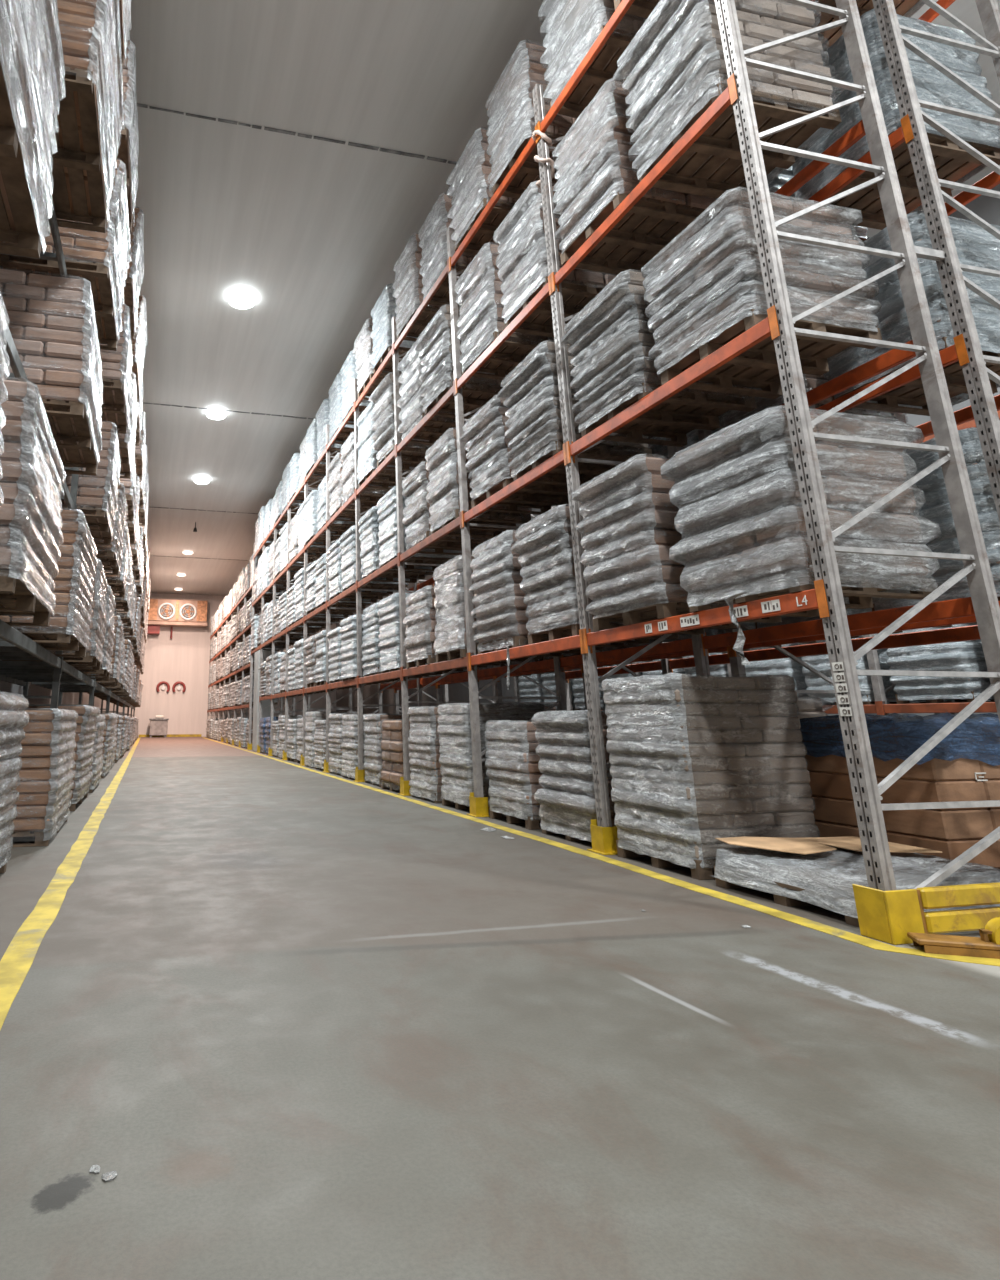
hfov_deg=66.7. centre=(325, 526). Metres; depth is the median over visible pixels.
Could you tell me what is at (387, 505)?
load
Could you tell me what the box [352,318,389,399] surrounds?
load
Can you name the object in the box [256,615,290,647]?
load
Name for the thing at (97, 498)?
load
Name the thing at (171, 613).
cooler
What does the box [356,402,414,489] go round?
load
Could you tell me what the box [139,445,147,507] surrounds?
load
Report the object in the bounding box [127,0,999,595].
ceiling
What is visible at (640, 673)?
load
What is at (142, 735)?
baseboard
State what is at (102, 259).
load
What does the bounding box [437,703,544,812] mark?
load
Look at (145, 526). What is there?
load
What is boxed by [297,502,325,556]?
load
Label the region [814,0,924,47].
load
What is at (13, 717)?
load
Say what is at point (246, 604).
load
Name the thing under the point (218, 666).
load
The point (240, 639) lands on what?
load
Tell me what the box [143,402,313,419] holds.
trim
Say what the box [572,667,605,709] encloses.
load
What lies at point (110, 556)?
load
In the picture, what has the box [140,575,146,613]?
load
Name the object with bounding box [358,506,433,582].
load
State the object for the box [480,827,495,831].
scrap
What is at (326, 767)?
guard
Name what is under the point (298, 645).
load
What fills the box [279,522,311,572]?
load
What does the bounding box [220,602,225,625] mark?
load
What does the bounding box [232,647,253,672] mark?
load
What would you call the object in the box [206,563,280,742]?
rack
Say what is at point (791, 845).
cardboard sheet
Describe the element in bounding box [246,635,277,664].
load
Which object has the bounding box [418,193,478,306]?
load
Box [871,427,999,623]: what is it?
load
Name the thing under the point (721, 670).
load
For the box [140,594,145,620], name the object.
load
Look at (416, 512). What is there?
load
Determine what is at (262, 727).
load
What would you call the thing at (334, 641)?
load
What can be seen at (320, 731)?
load
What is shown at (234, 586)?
load
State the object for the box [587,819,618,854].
guard
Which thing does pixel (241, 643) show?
load
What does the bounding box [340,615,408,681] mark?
load
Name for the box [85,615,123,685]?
load
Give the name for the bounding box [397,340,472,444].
load
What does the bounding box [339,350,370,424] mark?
load
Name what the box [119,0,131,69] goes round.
load
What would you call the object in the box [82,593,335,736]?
wall
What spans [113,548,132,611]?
load
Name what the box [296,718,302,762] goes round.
load
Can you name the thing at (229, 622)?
load
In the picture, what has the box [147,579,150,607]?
load
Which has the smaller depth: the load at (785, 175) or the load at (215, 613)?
the load at (785, 175)
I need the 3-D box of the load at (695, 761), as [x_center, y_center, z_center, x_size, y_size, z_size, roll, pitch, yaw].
[3.025,1.923,5.842,1.153,1.428,1.004,3,-15,-13]
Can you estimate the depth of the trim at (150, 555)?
38.73 m
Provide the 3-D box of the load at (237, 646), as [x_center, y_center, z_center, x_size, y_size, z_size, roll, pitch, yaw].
[-3.394,5.806,32.614,1.185,1.181,1.040,4,-15,-13]
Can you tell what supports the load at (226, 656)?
on the rack at (228, 708)
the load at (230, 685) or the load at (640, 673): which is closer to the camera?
the load at (640, 673)
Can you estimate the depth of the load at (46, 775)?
6.61 m
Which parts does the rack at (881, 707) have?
post, post, post, post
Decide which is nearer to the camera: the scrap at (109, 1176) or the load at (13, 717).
the scrap at (109, 1176)
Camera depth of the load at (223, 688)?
38.16 m
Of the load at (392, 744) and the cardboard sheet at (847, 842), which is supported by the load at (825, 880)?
the cardboard sheet at (847, 842)
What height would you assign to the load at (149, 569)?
1.451 m
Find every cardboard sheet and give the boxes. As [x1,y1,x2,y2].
[715,837,835,854]
[802,836,941,852]
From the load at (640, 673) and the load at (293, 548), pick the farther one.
the load at (293, 548)
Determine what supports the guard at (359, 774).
on the floor
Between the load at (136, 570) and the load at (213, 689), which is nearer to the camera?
the load at (136, 570)
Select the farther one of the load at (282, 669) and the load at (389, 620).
the load at (282, 669)
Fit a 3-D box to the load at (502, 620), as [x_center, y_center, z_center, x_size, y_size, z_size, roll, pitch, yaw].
[2.478,0.814,8.657,1.245,1.335,1.101,4,-15,-13]
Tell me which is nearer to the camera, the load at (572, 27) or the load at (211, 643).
the load at (572, 27)
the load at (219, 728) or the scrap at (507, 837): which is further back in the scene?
the load at (219, 728)
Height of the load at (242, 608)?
1.088 m
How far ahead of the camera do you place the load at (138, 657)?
32.34 m
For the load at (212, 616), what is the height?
1.246 m
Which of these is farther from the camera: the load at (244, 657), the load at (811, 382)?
the load at (244, 657)
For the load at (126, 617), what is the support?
on the rack at (53, 673)
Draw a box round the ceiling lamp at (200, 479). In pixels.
[194,476,208,483]
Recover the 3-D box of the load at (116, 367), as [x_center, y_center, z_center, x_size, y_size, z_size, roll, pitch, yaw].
[-3.571,-2.392,11.069,1.209,1.326,1.868,3,-15,-12]
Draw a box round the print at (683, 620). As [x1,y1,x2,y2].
[681,618,697,623]
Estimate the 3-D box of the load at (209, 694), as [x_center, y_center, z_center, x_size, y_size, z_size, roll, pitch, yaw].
[-6.835,11.088,46.322,1.206,1.071,1.030,4,-15,-14]
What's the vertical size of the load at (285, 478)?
1.426 m
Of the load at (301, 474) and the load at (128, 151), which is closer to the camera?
the load at (128, 151)
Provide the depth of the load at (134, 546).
20.84 m
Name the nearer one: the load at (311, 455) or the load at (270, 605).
the load at (311, 455)
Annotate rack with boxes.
[0,195,134,716]
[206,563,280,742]
[249,0,999,890]
[393,0,999,714]
[514,410,999,714]
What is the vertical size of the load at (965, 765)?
1.136 m
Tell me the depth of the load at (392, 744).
11.50 m
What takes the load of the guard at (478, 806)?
on the floor
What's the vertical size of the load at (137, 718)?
1.166 m
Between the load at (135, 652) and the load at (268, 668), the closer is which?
the load at (268, 668)
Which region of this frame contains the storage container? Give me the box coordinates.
[149,715,168,736]
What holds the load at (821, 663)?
on the rack at (881, 707)
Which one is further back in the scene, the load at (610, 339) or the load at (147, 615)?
the load at (147, 615)
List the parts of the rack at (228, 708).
post, post, post, post, post, post, post, post, post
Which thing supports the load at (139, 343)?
on the rack at (53, 673)
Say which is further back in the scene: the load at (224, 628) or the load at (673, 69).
the load at (224, 628)
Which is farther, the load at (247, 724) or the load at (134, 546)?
the load at (247, 724)
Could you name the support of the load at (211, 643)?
on the rack at (228, 708)
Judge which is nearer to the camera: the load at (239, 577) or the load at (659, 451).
the load at (659, 451)
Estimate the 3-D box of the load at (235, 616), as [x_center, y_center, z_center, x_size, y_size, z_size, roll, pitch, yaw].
[-3.684,4.697,34.252,1.187,1.063,1.034,4,-15,-14]
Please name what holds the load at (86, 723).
on the floor
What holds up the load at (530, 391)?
on the rack at (827, 595)
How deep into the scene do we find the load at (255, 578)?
28.14 m
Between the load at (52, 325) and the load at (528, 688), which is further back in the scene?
the load at (528, 688)
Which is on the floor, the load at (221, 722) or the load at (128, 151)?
the load at (221, 722)
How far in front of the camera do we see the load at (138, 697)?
35.21 m
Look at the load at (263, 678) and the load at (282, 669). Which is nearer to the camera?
the load at (282, 669)
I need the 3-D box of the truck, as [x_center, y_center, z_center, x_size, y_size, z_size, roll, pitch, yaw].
[3.328,1.952,3.443,0.950,0.170,0.140,-5,-16,17]
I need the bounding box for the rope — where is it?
[532,130,554,185]
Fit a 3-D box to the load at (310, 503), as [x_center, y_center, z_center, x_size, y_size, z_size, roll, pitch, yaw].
[0.106,-0.208,18.974,1.201,1.233,1.056,4,-15,-14]
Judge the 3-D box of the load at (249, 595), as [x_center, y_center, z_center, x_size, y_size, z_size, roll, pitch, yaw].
[-3.123,2.499,32.300,1.206,1.216,1.030,3,-15,-13]
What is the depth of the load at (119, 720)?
19.12 m
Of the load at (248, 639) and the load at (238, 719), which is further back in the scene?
the load at (238, 719)
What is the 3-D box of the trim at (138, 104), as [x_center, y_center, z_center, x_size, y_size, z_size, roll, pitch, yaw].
[2.212,-5.600,11.325,16.517,0.020,0.058,3,-15,-13]
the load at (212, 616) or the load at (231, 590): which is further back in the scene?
the load at (212, 616)
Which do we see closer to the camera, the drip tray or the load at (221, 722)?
the load at (221, 722)
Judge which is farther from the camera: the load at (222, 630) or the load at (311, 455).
the load at (222, 630)
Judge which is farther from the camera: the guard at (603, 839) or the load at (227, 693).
the load at (227, 693)
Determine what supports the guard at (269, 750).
on the floor
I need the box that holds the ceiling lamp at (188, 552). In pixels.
[183,550,192,554]
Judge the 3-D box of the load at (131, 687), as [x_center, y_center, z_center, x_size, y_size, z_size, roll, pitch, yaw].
[-7.200,5.139,25.029,1.200,1.416,1.777,3,-15,-12]
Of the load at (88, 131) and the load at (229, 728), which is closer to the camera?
the load at (88, 131)
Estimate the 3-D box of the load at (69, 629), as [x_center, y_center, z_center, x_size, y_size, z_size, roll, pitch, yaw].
[-3.184,0.646,7.903,1.191,1.355,1.852,3,-15,-12]
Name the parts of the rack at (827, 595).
post, post, post, post, post, post, post, post, post, post, post, post, post, post, post, film strip, post, post, post, film strip, post, post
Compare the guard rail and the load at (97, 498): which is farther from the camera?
the load at (97, 498)
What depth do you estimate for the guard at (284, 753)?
20.23 m
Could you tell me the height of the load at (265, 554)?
1.460 m
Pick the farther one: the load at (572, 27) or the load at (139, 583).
the load at (139, 583)
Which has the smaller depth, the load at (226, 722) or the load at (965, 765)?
the load at (965, 765)
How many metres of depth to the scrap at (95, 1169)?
1.81 m
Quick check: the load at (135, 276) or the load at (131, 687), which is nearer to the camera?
the load at (135, 276)
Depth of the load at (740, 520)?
4.80 m
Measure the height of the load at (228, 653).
1.174 m
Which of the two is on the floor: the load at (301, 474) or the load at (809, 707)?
the load at (809, 707)
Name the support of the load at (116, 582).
on the rack at (53, 673)
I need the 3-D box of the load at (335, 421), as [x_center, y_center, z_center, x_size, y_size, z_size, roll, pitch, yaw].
[0.736,-2.731,17.119,1.185,1.383,1.040,3,-15,-12]
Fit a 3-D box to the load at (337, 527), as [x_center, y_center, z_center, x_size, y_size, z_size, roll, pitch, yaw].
[0.435,-0.515,17.871,1.188,1.262,1.039,3,-15,-12]
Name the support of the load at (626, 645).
on the rack at (967, 350)
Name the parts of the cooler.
coil panel, coil panel, casing, coil panel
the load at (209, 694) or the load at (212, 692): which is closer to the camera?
the load at (212, 692)
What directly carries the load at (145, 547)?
on the rack at (53, 673)
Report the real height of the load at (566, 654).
1.284 m
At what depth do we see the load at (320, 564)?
17.15 m
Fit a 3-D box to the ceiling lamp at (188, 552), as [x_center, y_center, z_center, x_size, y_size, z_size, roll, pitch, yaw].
[-7.000,1.307,37.164,0.532,0.175,0.532,3,-15,-13]
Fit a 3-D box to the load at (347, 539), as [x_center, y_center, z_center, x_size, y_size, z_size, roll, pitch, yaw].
[0.988,0.690,15.049,1.206,1.221,1.030,4,-15,-14]
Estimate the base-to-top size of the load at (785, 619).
1.338 m
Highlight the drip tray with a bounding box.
[148,621,207,627]
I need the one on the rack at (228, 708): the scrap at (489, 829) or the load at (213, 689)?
the load at (213, 689)
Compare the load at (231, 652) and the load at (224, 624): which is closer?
the load at (231, 652)
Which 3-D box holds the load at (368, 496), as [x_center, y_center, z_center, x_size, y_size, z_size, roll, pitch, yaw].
[0.998,-1.188,15.535,1.199,1.371,1.047,3,-15,-13]
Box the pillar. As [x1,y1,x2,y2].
[252,650,271,751]
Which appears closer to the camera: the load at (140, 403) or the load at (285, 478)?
the load at (140, 403)
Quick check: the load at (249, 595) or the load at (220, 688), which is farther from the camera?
the load at (220, 688)
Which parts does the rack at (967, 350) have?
post, post, post, post, post, post, post, post, post, post, post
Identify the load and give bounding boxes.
[0,0,65,257]
[0,158,130,350]
[0,269,102,475]
[0,291,9,506]
[0,378,65,626]
[0,509,97,656]
[0,691,28,872]
[2,558,107,669]
[11,708,78,846]
[25,705,100,810]
[49,0,124,232]
[60,421,120,544]
[69,586,115,678]
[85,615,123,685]
[87,639,132,693]
[88,714,105,792]
[93,482,127,574]
[94,653,133,695]
[95,658,134,698]
[97,636,125,689]
[99,303,132,433]
[100,714,117,777]
[101,666,134,699]
[103,713,117,769]
[104,521,129,596]
[110,665,136,701]
[110,669,140,702]
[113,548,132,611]
[114,682,139,704]
[114,715,122,762]
[116,39,138,231]
[116,571,134,625]
[117,372,137,478]
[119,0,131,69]
[119,449,135,520]
[119,716,128,758]
[122,207,143,339]
[122,585,136,634]
[124,597,141,643]
[124,723,128,751]
[126,476,139,542]
[126,718,131,750]
[128,515,139,565]
[129,717,136,743]
[130,718,134,746]
[131,295,147,401]
[131,526,142,579]
[131,611,141,649]
[131,717,134,745]
[132,624,140,655]
[134,378,143,445]
[134,411,145,478]
[134,548,143,594]
[134,627,143,659]
[134,636,144,664]
[134,679,141,706]
[135,718,137,740]
[136,571,143,600]
[136,640,144,667]
[138,473,148,525]
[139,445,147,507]
[139,510,147,546]
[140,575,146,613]
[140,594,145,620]
[140,597,147,627]
[142,520,147,558]
[143,612,148,638]
[144,537,147,572]
[144,549,149,577]
[146,569,149,596]
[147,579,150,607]
[206,719,208,737]
[208,693,210,709]
[209,719,212,738]
[210,616,216,636]
[210,643,215,660]
[210,667,227,684]
[211,691,213,709]
[211,718,226,738]
[212,616,216,634]
[212,664,228,683]
[213,689,232,709]
[213,721,216,739]
[214,613,219,632]
[214,638,224,656]
[214,664,231,682]
[215,689,217,708]
[216,610,220,630]
[216,689,218,708]
[217,659,234,680]
[218,605,223,627]
[218,631,229,652]
[218,687,240,708]
[218,719,224,740]
[219,657,241,679]
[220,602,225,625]
[220,720,222,740]
[221,630,232,650]
[221,688,223,707]
[222,601,230,622]
[222,719,225,741]
[223,596,230,619]
[223,625,234,648]
[223,658,241,677]
[223,685,226,707]
[224,718,227,742]
[225,624,235,646]
[225,654,245,676]
[226,684,248,707]
[227,594,235,616]
[227,651,249,675]
[228,620,238,643]
[228,651,249,673]
[228,719,230,743]
[229,589,239,613]
[229,683,231,706]
[230,718,236,743]
[231,615,242,641]
[231,682,234,706]
[232,582,241,609]
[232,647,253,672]
[233,614,246,637]
[234,681,237,705]
[234,719,236,745]
[235,581,246,606]
[235,642,253,670]
[236,611,250,635]
[236,717,252,746]
[237,680,252,705]
[238,574,249,601]
[239,642,253,668]
[240,568,251,597]
[240,606,250,631]
[240,718,252,747]
[241,676,246,704]
[242,636,253,666]
[244,563,251,593]
[244,603,250,629]
[244,719,252,747]
[246,598,270,625]
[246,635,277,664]
[246,675,278,704]
[250,554,260,586]
[251,616,283,650]
[252,566,277,602]
[254,517,262,554]
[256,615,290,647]
[257,555,282,597]
[258,506,272,548]
[258,662,294,696]
[259,718,265,753]
[262,547,292,592]
[262,603,295,644]
[264,499,280,540]
[265,655,300,695]
[265,717,277,753]
[266,599,303,641]
[268,541,294,586]
[270,495,284,532]
[272,721,278,757]
[273,600,313,637]
[273,652,310,694]
[274,481,294,523]
[274,537,295,579]
[278,715,302,758]
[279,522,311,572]
[279,592,322,632]
[279,654,322,693]
[281,463,301,514]
[286,585,332,627]
[286,719,296,761]
[287,647,325,691]
[288,453,314,502]
[288,513,319,564]
[294,568,343,621]
[294,639,339,690]
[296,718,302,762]
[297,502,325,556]
[298,434,323,491]
[303,490,340,545]
[303,635,353,688]
[304,711,356,767]
[305,418,325,476]
[305,561,355,616]
[314,630,370,686]
[314,720,325,769]
[315,553,370,610]
[316,398,342,462]
[316,476,354,534]
[327,452,375,521]
[327,539,389,602]
[327,627,385,683]
[328,373,353,443]
[328,713,391,775]
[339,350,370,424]
[339,525,408,593]
[340,432,392,507]
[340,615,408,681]
[341,714,401,778]
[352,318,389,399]
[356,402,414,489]
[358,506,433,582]
[361,602,436,677]
[363,713,409,786]
[369,372,431,470]
[370,284,417,374]
[377,486,459,570]
[378,593,462,674]
[381,720,437,792]
[392,233,449,341]
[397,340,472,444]
[402,461,492,554]
[403,585,499,668]
[407,706,453,802]
[414,304,502,418]
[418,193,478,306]
[425,428,531,537]
[433,555,541,663]
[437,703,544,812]
[445,667,521,677]
[446,127,517,253]
[455,242,554,379]
[459,395,589,514]
[469,530,603,656]
[478,664,554,675]
[485,39,576,198]
[485,720,542,829]
[493,181,620,336]
[497,340,652,485]
[510,656,602,670]
[511,504,677,647]
[518,674,543,701]
[532,710,615,841]
[538,0,646,117]
[541,673,584,710]
[543,650,652,665]
[545,706,557,710]
[552,78,717,274]
[560,269,756,446]
[572,454,781,634]
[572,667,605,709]
[602,635,726,658]
[602,673,820,879]
[603,662,642,704]
[613,0,844,197]
[614,0,659,17]
[641,186,881,398]
[641,657,685,674]
[650,425,724,458]
[661,405,940,616]
[662,622,816,650]
[682,653,728,676]
[712,845,999,927]
[723,374,907,426]
[743,643,834,704]
[755,608,952,637]
[768,165,867,241]
[792,9,999,229]
[792,696,832,756]
[798,634,925,704]
[800,712,999,868]
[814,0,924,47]
[823,211,999,415]
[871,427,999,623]
[886,623,994,703]
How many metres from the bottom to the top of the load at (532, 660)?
1.300 m
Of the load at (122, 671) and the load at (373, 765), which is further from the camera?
the load at (122, 671)
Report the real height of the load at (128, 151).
1.312 m
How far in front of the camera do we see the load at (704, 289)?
5.31 m
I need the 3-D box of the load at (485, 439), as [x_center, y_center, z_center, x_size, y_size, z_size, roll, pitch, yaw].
[2.456,-0.866,9.094,1.242,1.187,1.100,4,-15,-13]
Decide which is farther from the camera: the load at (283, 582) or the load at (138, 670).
the load at (138, 670)
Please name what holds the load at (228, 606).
on the rack at (228, 708)
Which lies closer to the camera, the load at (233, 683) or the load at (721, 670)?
the load at (721, 670)
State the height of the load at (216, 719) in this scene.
1.185 m
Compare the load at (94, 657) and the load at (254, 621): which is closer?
the load at (94, 657)
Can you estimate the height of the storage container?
1.360 m
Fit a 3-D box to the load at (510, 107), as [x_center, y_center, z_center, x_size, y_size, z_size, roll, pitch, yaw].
[2.721,-4.915,8.966,1.214,1.441,1.060,4,-15,-14]
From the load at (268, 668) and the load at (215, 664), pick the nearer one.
the load at (268, 668)
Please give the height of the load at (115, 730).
1.232 m
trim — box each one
[137,103,869,238]
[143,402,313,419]
[148,506,258,513]
[150,555,249,560]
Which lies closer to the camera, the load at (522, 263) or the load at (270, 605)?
the load at (522, 263)
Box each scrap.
[89,1165,99,1173]
[102,1171,116,1181]
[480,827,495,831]
[500,835,513,838]
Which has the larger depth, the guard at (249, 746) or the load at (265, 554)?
the guard at (249, 746)
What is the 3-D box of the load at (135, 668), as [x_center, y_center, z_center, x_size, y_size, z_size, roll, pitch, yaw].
[-8.394,6.458,30.054,1.209,1.433,1.860,3,-15,-13]
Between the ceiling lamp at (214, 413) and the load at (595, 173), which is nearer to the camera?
the load at (595, 173)
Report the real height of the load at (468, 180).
1.236 m
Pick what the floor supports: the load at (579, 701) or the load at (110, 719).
the load at (110, 719)
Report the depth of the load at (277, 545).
23.43 m
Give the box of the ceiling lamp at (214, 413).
[207,408,225,419]
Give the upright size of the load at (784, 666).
1.314 m
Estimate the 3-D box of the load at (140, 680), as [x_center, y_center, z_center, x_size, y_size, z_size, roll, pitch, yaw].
[-10.764,9.173,40.302,1.191,1.420,1.878,3,-15,-13]
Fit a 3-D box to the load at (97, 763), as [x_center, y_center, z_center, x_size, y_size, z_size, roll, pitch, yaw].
[-4.288,3.671,11.968,1.200,1.178,1.775,3,-15,-13]
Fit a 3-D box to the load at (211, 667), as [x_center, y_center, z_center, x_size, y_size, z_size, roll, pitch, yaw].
[-6.580,9.290,45.613,1.185,1.086,1.040,4,-15,-13]
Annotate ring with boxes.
[156,681,169,691]
[172,681,185,691]
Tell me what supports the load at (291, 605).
on the rack at (827, 595)
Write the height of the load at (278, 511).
1.208 m
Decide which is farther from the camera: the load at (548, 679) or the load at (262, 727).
the load at (262, 727)
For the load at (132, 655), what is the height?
1.315 m
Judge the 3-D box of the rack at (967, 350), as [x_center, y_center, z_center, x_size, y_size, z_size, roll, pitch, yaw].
[3.476,-0.039,11.174,1.602,7.950,12.655,3,-15,-13]
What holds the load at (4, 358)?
on the rack at (53, 673)
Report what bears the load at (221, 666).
on the rack at (228, 708)
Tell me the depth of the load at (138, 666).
37.61 m
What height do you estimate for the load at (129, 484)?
1.410 m
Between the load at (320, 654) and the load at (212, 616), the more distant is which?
the load at (212, 616)
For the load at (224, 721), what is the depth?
36.47 m
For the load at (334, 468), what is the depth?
16.39 m
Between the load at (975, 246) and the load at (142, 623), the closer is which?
the load at (975, 246)
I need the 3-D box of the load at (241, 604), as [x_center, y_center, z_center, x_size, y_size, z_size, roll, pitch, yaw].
[-3.663,3.153,34.662,1.188,1.157,1.039,3,-15,-12]
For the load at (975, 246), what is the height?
1.236 m
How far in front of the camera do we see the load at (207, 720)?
45.57 m
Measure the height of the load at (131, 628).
1.392 m
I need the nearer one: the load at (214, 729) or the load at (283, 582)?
the load at (283, 582)
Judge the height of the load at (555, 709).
1.306 m
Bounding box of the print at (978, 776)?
[974,772,987,780]
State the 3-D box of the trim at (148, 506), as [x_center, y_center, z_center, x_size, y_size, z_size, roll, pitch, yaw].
[-2.489,-0.516,30.568,16.602,0.020,0.089,3,-15,-13]
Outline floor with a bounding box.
[0,737,999,1279]
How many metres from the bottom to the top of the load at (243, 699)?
1.120 m
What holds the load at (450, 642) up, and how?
on the rack at (827, 595)
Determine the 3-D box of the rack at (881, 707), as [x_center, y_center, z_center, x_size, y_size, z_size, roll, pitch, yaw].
[7.332,1.240,12.589,1.315,6.200,15.155,3,-15,-13]
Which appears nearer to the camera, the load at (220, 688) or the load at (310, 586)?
the load at (310, 586)
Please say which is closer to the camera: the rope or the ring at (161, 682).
the rope
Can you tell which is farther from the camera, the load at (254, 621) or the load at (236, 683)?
the load at (236, 683)
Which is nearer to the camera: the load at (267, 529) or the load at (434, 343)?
the load at (434, 343)
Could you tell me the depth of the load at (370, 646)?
13.08 m
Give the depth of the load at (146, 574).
33.63 m
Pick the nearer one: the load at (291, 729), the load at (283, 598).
the load at (291, 729)
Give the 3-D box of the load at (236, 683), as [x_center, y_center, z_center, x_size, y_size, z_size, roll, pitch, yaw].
[-3.385,7.366,32.193,1.187,1.051,1.034,3,-15,-13]
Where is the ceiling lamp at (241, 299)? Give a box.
[229,290,254,308]
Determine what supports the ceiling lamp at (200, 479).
attached to the ceiling
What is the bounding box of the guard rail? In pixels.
[852,882,999,944]
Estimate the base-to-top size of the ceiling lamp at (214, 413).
0.175 m
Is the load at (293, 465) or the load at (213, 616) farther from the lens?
the load at (213, 616)
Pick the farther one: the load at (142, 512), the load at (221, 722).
the load at (221, 722)
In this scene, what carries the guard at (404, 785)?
on the floor
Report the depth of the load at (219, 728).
38.66 m
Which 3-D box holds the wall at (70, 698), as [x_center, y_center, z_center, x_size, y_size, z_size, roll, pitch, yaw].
[-8.915,1.540,19.990,0.200,9.400,58.500,3,-15,-13]
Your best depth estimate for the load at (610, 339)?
6.48 m
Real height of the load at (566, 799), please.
1.170 m
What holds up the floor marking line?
on the floor
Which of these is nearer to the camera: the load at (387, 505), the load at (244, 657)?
the load at (387, 505)
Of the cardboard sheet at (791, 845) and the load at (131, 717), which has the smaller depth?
the cardboard sheet at (791, 845)
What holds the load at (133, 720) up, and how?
on the floor
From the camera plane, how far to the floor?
2.35 m
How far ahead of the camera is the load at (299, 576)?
19.49 m
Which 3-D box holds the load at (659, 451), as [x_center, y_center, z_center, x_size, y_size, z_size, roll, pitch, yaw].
[4.359,-1.139,8.366,1.185,1.344,1.040,3,-15,-13]
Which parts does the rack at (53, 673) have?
post, post, post, post, post, post, post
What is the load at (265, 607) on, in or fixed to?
on the rack at (827, 595)
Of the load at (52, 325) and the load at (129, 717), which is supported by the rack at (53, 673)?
the load at (52, 325)
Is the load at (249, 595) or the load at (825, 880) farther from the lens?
the load at (249, 595)
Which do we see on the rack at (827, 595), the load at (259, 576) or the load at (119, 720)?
the load at (259, 576)
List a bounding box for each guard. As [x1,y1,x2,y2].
[246,743,251,749]
[267,747,271,755]
[282,751,286,759]
[300,755,304,765]
[322,760,328,772]
[354,767,364,781]
[398,777,410,795]
[466,792,489,816]
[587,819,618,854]
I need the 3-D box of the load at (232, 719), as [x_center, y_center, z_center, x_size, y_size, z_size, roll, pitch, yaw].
[-3.689,9.252,33.032,1.185,1.146,1.040,3,-15,-12]
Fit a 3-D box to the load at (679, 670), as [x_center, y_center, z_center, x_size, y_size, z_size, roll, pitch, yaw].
[6.846,2.854,13.967,1.188,1.222,1.039,3,-15,-13]
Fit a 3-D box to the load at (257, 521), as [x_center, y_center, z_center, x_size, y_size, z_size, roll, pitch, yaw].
[-2.159,0.392,28.878,1.185,1.352,1.040,4,-15,-13]
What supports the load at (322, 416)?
on the rack at (827, 595)
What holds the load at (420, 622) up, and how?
on the rack at (827, 595)
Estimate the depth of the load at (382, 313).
13.34 m
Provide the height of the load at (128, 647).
1.395 m
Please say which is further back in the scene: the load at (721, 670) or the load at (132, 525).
the load at (132, 525)
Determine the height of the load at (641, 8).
1.325 m
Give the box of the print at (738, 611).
[734,608,745,615]
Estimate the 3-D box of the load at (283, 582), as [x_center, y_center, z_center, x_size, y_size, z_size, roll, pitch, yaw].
[-1.290,1.254,24.969,1.245,1.468,1.101,4,-15,-13]
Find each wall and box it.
[0,660,82,704]
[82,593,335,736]
[336,184,999,715]
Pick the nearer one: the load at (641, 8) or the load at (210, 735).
the load at (641, 8)
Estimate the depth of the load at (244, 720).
29.04 m
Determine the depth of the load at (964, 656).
8.93 m
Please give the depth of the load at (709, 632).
7.40 m
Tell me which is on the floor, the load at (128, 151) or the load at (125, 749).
the load at (125, 749)
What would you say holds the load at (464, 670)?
on the rack at (967, 350)
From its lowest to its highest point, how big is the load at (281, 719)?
1.210 m
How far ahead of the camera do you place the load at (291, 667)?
20.16 m
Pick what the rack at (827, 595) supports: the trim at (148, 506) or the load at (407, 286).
the load at (407, 286)
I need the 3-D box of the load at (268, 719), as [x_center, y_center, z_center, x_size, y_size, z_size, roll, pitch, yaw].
[-1.292,6.717,23.497,1.226,1.178,1.072,3,-15,-13]
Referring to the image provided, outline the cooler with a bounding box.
[148,598,207,638]
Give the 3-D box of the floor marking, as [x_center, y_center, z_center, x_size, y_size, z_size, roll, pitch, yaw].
[-1.895,7.582,24.460,1.121,0.005,46.346,3,-15,-13]
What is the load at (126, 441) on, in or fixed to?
on the rack at (53, 673)
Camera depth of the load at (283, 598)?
21.88 m
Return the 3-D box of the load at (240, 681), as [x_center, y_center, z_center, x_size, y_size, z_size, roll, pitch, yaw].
[-3.115,7.079,31.100,1.185,1.047,1.040,3,-15,-13]
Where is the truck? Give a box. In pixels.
[907,917,999,958]
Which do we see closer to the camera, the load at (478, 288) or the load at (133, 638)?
the load at (478, 288)
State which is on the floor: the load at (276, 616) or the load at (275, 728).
the load at (275, 728)
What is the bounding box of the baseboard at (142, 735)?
[139,734,201,736]
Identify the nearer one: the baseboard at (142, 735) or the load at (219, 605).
the load at (219, 605)
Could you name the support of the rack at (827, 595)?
on the floor
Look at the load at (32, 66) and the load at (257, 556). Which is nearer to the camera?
the load at (32, 66)
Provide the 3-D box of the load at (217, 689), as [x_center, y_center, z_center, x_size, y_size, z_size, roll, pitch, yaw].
[-5.686,9.832,41.618,1.188,1.097,1.039,3,-15,-12]
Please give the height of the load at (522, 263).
1.352 m
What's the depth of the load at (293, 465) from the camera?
21.44 m
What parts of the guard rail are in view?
corner plate, rail, rail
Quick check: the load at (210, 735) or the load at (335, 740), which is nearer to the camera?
the load at (335, 740)
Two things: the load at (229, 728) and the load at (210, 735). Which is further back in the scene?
the load at (210, 735)

